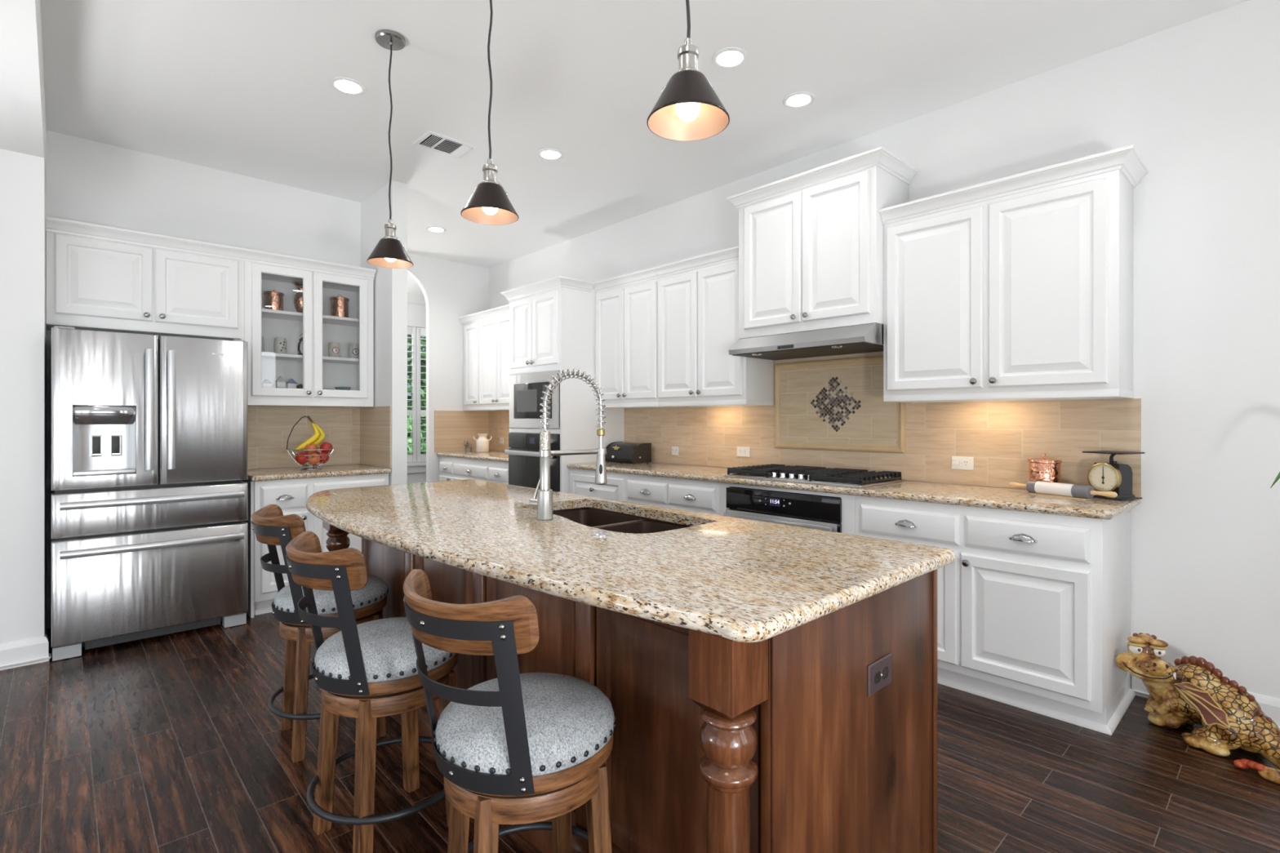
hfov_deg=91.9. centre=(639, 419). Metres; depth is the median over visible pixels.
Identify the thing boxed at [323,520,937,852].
kitchen island
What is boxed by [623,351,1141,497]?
tile backsplash
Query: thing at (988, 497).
countertop
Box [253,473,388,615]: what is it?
base cabinet
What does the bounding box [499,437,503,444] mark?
wall outlet
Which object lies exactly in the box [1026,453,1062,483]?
copper canister
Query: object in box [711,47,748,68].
recessed light
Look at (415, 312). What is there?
wall
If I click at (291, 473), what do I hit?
countertop
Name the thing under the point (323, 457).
apple
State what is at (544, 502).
spring faucet
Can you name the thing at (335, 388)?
glass bowl
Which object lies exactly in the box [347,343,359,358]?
mug
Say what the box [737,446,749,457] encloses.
wall outlet
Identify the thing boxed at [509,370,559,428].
microwave
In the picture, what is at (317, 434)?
banana
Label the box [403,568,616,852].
bar stool
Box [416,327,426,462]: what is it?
plantation shutter
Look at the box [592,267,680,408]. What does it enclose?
upper cabinet
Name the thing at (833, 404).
mosaic panel
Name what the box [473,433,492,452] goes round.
milk can
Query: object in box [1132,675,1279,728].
baseboard
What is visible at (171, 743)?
floor
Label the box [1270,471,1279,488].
potted plant
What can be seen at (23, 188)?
wall
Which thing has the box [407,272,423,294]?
ceiling
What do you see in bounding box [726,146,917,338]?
upper cabinet
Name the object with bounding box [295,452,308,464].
apple
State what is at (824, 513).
oven
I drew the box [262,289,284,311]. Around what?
copper canister
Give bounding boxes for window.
[407,318,426,473]
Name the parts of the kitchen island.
turned leg, panel, panel, moulding, panel, panel, turned leg, panel, edge trim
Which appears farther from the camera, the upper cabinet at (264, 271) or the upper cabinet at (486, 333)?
the upper cabinet at (486, 333)
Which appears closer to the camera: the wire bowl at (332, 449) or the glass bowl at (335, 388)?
the wire bowl at (332, 449)
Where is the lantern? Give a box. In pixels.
[297,333,302,355]
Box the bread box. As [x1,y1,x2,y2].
[604,441,651,463]
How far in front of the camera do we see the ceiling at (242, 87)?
3.23 m
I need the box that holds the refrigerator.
[51,325,248,661]
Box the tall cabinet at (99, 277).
[45,216,253,617]
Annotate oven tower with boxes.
[500,275,623,493]
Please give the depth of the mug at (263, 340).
4.38 m
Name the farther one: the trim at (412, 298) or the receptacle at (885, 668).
the trim at (412, 298)
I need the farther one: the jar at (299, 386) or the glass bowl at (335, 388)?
the glass bowl at (335, 388)
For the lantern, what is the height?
0.169 m
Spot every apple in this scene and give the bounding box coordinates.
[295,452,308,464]
[304,443,317,454]
[307,453,319,464]
[318,452,328,463]
[320,442,332,453]
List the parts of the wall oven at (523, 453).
handle, door, control panel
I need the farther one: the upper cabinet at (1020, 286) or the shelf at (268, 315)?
the shelf at (268, 315)
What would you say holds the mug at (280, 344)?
on the upper cabinet at (264, 271)
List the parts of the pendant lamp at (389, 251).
lamp shade, cord, bulb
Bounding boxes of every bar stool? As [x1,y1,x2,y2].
[250,504,388,763]
[285,531,457,852]
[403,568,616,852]
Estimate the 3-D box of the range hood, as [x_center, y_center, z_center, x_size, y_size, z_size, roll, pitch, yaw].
[1.063,-0.465,3.805,0.523,0.122,0.932,0,0,-43]
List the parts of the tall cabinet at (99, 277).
door, crown moulding, knob, knob, door, panel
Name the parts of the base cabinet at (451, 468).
drawer, door, door, drawer, drawer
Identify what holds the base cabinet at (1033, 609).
on the floor
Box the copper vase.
[292,281,302,312]
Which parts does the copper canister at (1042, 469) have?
lid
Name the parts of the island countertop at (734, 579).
air gap button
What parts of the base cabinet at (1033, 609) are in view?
cup pull, drawer, door, knob, cup pull, door, drawer, shoe moulding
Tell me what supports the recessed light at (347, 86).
in the ceiling at (242, 87)
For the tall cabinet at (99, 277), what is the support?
on the floor
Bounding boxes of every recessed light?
[329,76,366,95]
[426,226,445,232]
[537,148,564,159]
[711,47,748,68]
[782,91,815,108]
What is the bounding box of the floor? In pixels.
[0,612,1279,852]
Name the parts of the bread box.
panel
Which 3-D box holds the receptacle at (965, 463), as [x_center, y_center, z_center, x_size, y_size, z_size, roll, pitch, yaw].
[1.797,0.243,3.409,0.002,0.027,0.031,0,0,-43]
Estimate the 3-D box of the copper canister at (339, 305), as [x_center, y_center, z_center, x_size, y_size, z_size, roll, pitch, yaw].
[-2.314,-0.867,4.767,0.136,0.190,0.136,0,0,-43]
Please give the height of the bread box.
0.165 m
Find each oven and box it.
[504,432,559,492]
[723,486,841,533]
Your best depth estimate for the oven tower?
5.18 m
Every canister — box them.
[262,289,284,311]
[329,294,349,317]
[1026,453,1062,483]
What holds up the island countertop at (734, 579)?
on the kitchen island
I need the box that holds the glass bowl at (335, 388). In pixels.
[334,386,351,390]
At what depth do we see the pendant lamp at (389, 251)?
2.85 m
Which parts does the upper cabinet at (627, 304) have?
door, crown moulding, door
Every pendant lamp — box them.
[366,29,413,268]
[460,0,518,225]
[646,0,729,141]
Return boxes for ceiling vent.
[412,130,479,159]
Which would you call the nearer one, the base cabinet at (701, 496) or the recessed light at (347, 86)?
the recessed light at (347, 86)
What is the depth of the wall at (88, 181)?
4.24 m
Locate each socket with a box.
[383,219,396,239]
[481,158,498,184]
[677,37,698,71]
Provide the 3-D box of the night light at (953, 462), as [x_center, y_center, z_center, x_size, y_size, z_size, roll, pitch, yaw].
[1.752,0.242,3.435,0.026,0.026,0.033,0,0,-43]
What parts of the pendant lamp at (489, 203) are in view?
lamp shade, bulb, cord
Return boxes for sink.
[552,506,691,533]
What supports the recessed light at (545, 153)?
in the ceiling at (242, 87)
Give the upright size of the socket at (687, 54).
0.105 m
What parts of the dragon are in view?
plate, plate, plate, plate, plate, plate, plate, plate, plate, plate, plate, plate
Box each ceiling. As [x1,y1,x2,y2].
[40,0,1248,267]
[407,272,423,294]
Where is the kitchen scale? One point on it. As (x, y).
(1112, 476)
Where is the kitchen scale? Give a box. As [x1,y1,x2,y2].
[1081,450,1145,501]
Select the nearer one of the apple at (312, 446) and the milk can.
the apple at (312, 446)
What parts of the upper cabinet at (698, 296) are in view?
door, crown moulding, door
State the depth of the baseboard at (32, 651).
3.22 m
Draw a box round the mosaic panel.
[774,355,905,453]
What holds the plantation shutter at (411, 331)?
attached to the window
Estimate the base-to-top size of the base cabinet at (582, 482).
0.880 m
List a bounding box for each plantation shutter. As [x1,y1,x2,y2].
[407,326,416,462]
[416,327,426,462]
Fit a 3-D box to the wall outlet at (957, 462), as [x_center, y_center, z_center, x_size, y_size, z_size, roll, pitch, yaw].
[1.775,0.243,3.417,0.035,0.072,0.115,0,0,-43]
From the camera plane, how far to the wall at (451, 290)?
6.86 m
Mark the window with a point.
(415, 467)
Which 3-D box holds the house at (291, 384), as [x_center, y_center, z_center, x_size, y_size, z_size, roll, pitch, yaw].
[-2.546,-0.253,4.521,0.068,0.085,0.044,0,0,-43]
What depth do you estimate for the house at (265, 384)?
4.40 m
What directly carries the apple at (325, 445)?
in the fruit basket
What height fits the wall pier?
3.048 m
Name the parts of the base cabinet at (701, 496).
cup pull, drawer, cup pull, drawer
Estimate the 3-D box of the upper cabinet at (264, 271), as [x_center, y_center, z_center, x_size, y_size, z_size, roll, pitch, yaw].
[-2.470,-0.624,4.599,0.857,1.052,0.380,0,0,-43]
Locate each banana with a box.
[295,416,319,449]
[310,417,324,445]
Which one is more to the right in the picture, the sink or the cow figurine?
the sink
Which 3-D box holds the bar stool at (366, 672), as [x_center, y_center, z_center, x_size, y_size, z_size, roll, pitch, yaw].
[-0.804,0.815,1.919,0.514,0.930,0.459,0,0,-43]
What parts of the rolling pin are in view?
handle, handle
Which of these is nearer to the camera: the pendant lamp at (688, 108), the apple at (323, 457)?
the pendant lamp at (688, 108)
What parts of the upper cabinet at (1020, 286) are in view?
door, knob, knob, crown moulding, door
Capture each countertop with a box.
[248,463,391,481]
[305,479,955,642]
[436,450,508,462]
[566,461,1140,519]
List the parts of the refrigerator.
dispenser panel, door, casing, drawer, drawer, handle, handle, door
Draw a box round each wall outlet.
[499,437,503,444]
[671,446,678,455]
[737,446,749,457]
[951,456,973,470]
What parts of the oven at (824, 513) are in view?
handle, door trim, door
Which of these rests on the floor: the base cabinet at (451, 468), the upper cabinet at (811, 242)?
the base cabinet at (451, 468)
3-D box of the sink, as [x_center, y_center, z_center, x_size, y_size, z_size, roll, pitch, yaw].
[-0.131,0.509,2.374,0.495,0.219,0.887,0,0,-43]
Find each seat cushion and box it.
[273,574,387,614]
[314,617,456,683]
[435,672,614,777]
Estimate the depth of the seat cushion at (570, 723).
1.35 m
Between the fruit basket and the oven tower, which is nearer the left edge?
the fruit basket
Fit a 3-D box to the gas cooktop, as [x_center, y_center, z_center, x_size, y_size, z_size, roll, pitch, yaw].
[1.028,0.334,3.758,0.510,0.056,0.922,0,0,-43]
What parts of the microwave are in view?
door, control panel, casing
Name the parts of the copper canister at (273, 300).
lid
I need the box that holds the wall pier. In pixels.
[360,180,407,484]
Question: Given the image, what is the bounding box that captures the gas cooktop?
[723,463,902,488]
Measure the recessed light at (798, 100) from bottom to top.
0.006 m
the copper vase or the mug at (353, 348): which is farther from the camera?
the mug at (353, 348)
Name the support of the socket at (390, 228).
attached to the pendant lamp at (389, 251)
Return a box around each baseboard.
[0,634,51,670]
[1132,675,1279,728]
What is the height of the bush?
1.834 m
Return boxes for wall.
[0,0,46,186]
[0,148,46,644]
[46,129,360,628]
[407,253,488,482]
[407,303,426,483]
[488,0,1279,698]
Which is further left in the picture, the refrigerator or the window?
the refrigerator
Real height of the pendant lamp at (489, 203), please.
1.044 m
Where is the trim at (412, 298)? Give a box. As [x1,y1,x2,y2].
[407,292,426,306]
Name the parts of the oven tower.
door, door, crown moulding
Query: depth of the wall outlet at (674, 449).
5.02 m
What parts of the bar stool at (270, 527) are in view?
backrest, frame, leg, leg, leg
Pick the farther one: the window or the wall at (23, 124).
the window
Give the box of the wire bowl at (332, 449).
[286,448,333,466]
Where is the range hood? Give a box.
[728,323,883,359]
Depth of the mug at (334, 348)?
4.70 m
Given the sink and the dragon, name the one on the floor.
the dragon
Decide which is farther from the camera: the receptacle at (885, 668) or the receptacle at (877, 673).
the receptacle at (885, 668)
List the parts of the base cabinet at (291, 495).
shoe moulding, drawer, door, cup pull, knob, door, drawer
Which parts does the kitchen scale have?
platform post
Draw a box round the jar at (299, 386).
[296,383,302,388]
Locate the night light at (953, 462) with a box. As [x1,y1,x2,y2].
[951,460,959,465]
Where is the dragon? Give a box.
[1115,632,1279,784]
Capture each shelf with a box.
[262,308,359,326]
[262,352,359,364]
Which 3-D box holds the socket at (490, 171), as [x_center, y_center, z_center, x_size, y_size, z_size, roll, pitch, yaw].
[-0.534,-0.873,2.205,0.072,0.105,0.072,0,0,-43]
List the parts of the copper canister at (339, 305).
lid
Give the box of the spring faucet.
[528,368,607,520]
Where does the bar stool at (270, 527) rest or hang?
on the floor
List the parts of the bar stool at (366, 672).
leg, backrest, frame, leg, leg, leg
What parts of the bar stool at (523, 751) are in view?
leg, frame, backrest, leg, leg, leg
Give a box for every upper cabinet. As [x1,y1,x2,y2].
[244,248,376,407]
[457,304,509,410]
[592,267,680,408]
[653,245,773,407]
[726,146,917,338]
[879,144,1148,402]
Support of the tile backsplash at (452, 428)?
attached to the wall at (1197, 100)
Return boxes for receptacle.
[874,671,880,684]
[882,666,888,679]
[963,461,968,466]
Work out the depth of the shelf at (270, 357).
4.62 m
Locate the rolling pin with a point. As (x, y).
(1036, 487)
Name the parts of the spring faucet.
lever, support arm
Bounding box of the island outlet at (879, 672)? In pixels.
[866,653,891,697]
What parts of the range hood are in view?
filter panel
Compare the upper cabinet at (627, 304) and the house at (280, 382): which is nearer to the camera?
the house at (280, 382)
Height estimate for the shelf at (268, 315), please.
0.022 m
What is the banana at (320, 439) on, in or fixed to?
hanging from the fruit basket
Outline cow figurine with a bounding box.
[463,441,472,452]
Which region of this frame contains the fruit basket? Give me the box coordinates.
[286,415,333,470]
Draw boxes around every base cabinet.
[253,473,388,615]
[439,455,508,484]
[569,468,626,502]
[626,473,719,515]
[719,482,855,534]
[855,495,1135,735]
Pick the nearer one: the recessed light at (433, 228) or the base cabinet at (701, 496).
the base cabinet at (701, 496)
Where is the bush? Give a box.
[407,403,426,454]
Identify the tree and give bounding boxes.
[407,334,426,440]
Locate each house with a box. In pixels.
[262,379,272,387]
[275,376,286,388]
[285,378,297,388]
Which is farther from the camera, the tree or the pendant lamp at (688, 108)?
the tree
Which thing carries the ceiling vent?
in the ceiling at (242, 87)
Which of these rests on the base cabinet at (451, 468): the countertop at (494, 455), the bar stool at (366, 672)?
the countertop at (494, 455)
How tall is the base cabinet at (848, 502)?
0.880 m
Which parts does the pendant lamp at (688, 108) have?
lamp shade, cord, bulb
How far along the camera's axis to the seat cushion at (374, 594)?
2.40 m
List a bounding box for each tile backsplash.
[248,405,391,469]
[434,410,509,452]
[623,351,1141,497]
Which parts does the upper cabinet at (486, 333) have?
door, crown moulding, door, door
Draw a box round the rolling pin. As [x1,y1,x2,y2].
[1008,480,1117,500]
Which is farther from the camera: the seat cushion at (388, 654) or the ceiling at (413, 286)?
the ceiling at (413, 286)
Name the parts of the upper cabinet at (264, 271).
door, crown moulding, door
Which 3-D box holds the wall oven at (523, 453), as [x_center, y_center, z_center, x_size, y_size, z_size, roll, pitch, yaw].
[-0.738,0.451,5.476,0.622,0.658,0.750,0,0,-43]
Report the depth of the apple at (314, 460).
4.40 m
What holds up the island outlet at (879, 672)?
attached to the kitchen island
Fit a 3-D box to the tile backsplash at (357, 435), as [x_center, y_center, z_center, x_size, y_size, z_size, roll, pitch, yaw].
[-2.378,0.131,4.515,0.872,0.462,0.640,0,0,-43]
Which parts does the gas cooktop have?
knob, knob, knob, knob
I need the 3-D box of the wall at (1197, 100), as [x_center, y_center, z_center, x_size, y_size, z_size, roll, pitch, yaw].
[1.623,-0.244,3.708,0.120,3.048,9.990,0,0,-43]
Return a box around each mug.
[262,336,264,352]
[273,337,287,354]
[328,342,340,357]
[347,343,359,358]
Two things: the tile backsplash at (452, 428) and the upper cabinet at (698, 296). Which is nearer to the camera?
the upper cabinet at (698, 296)
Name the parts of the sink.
bowl, bowl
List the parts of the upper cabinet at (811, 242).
door, knob, knob, crown moulding, door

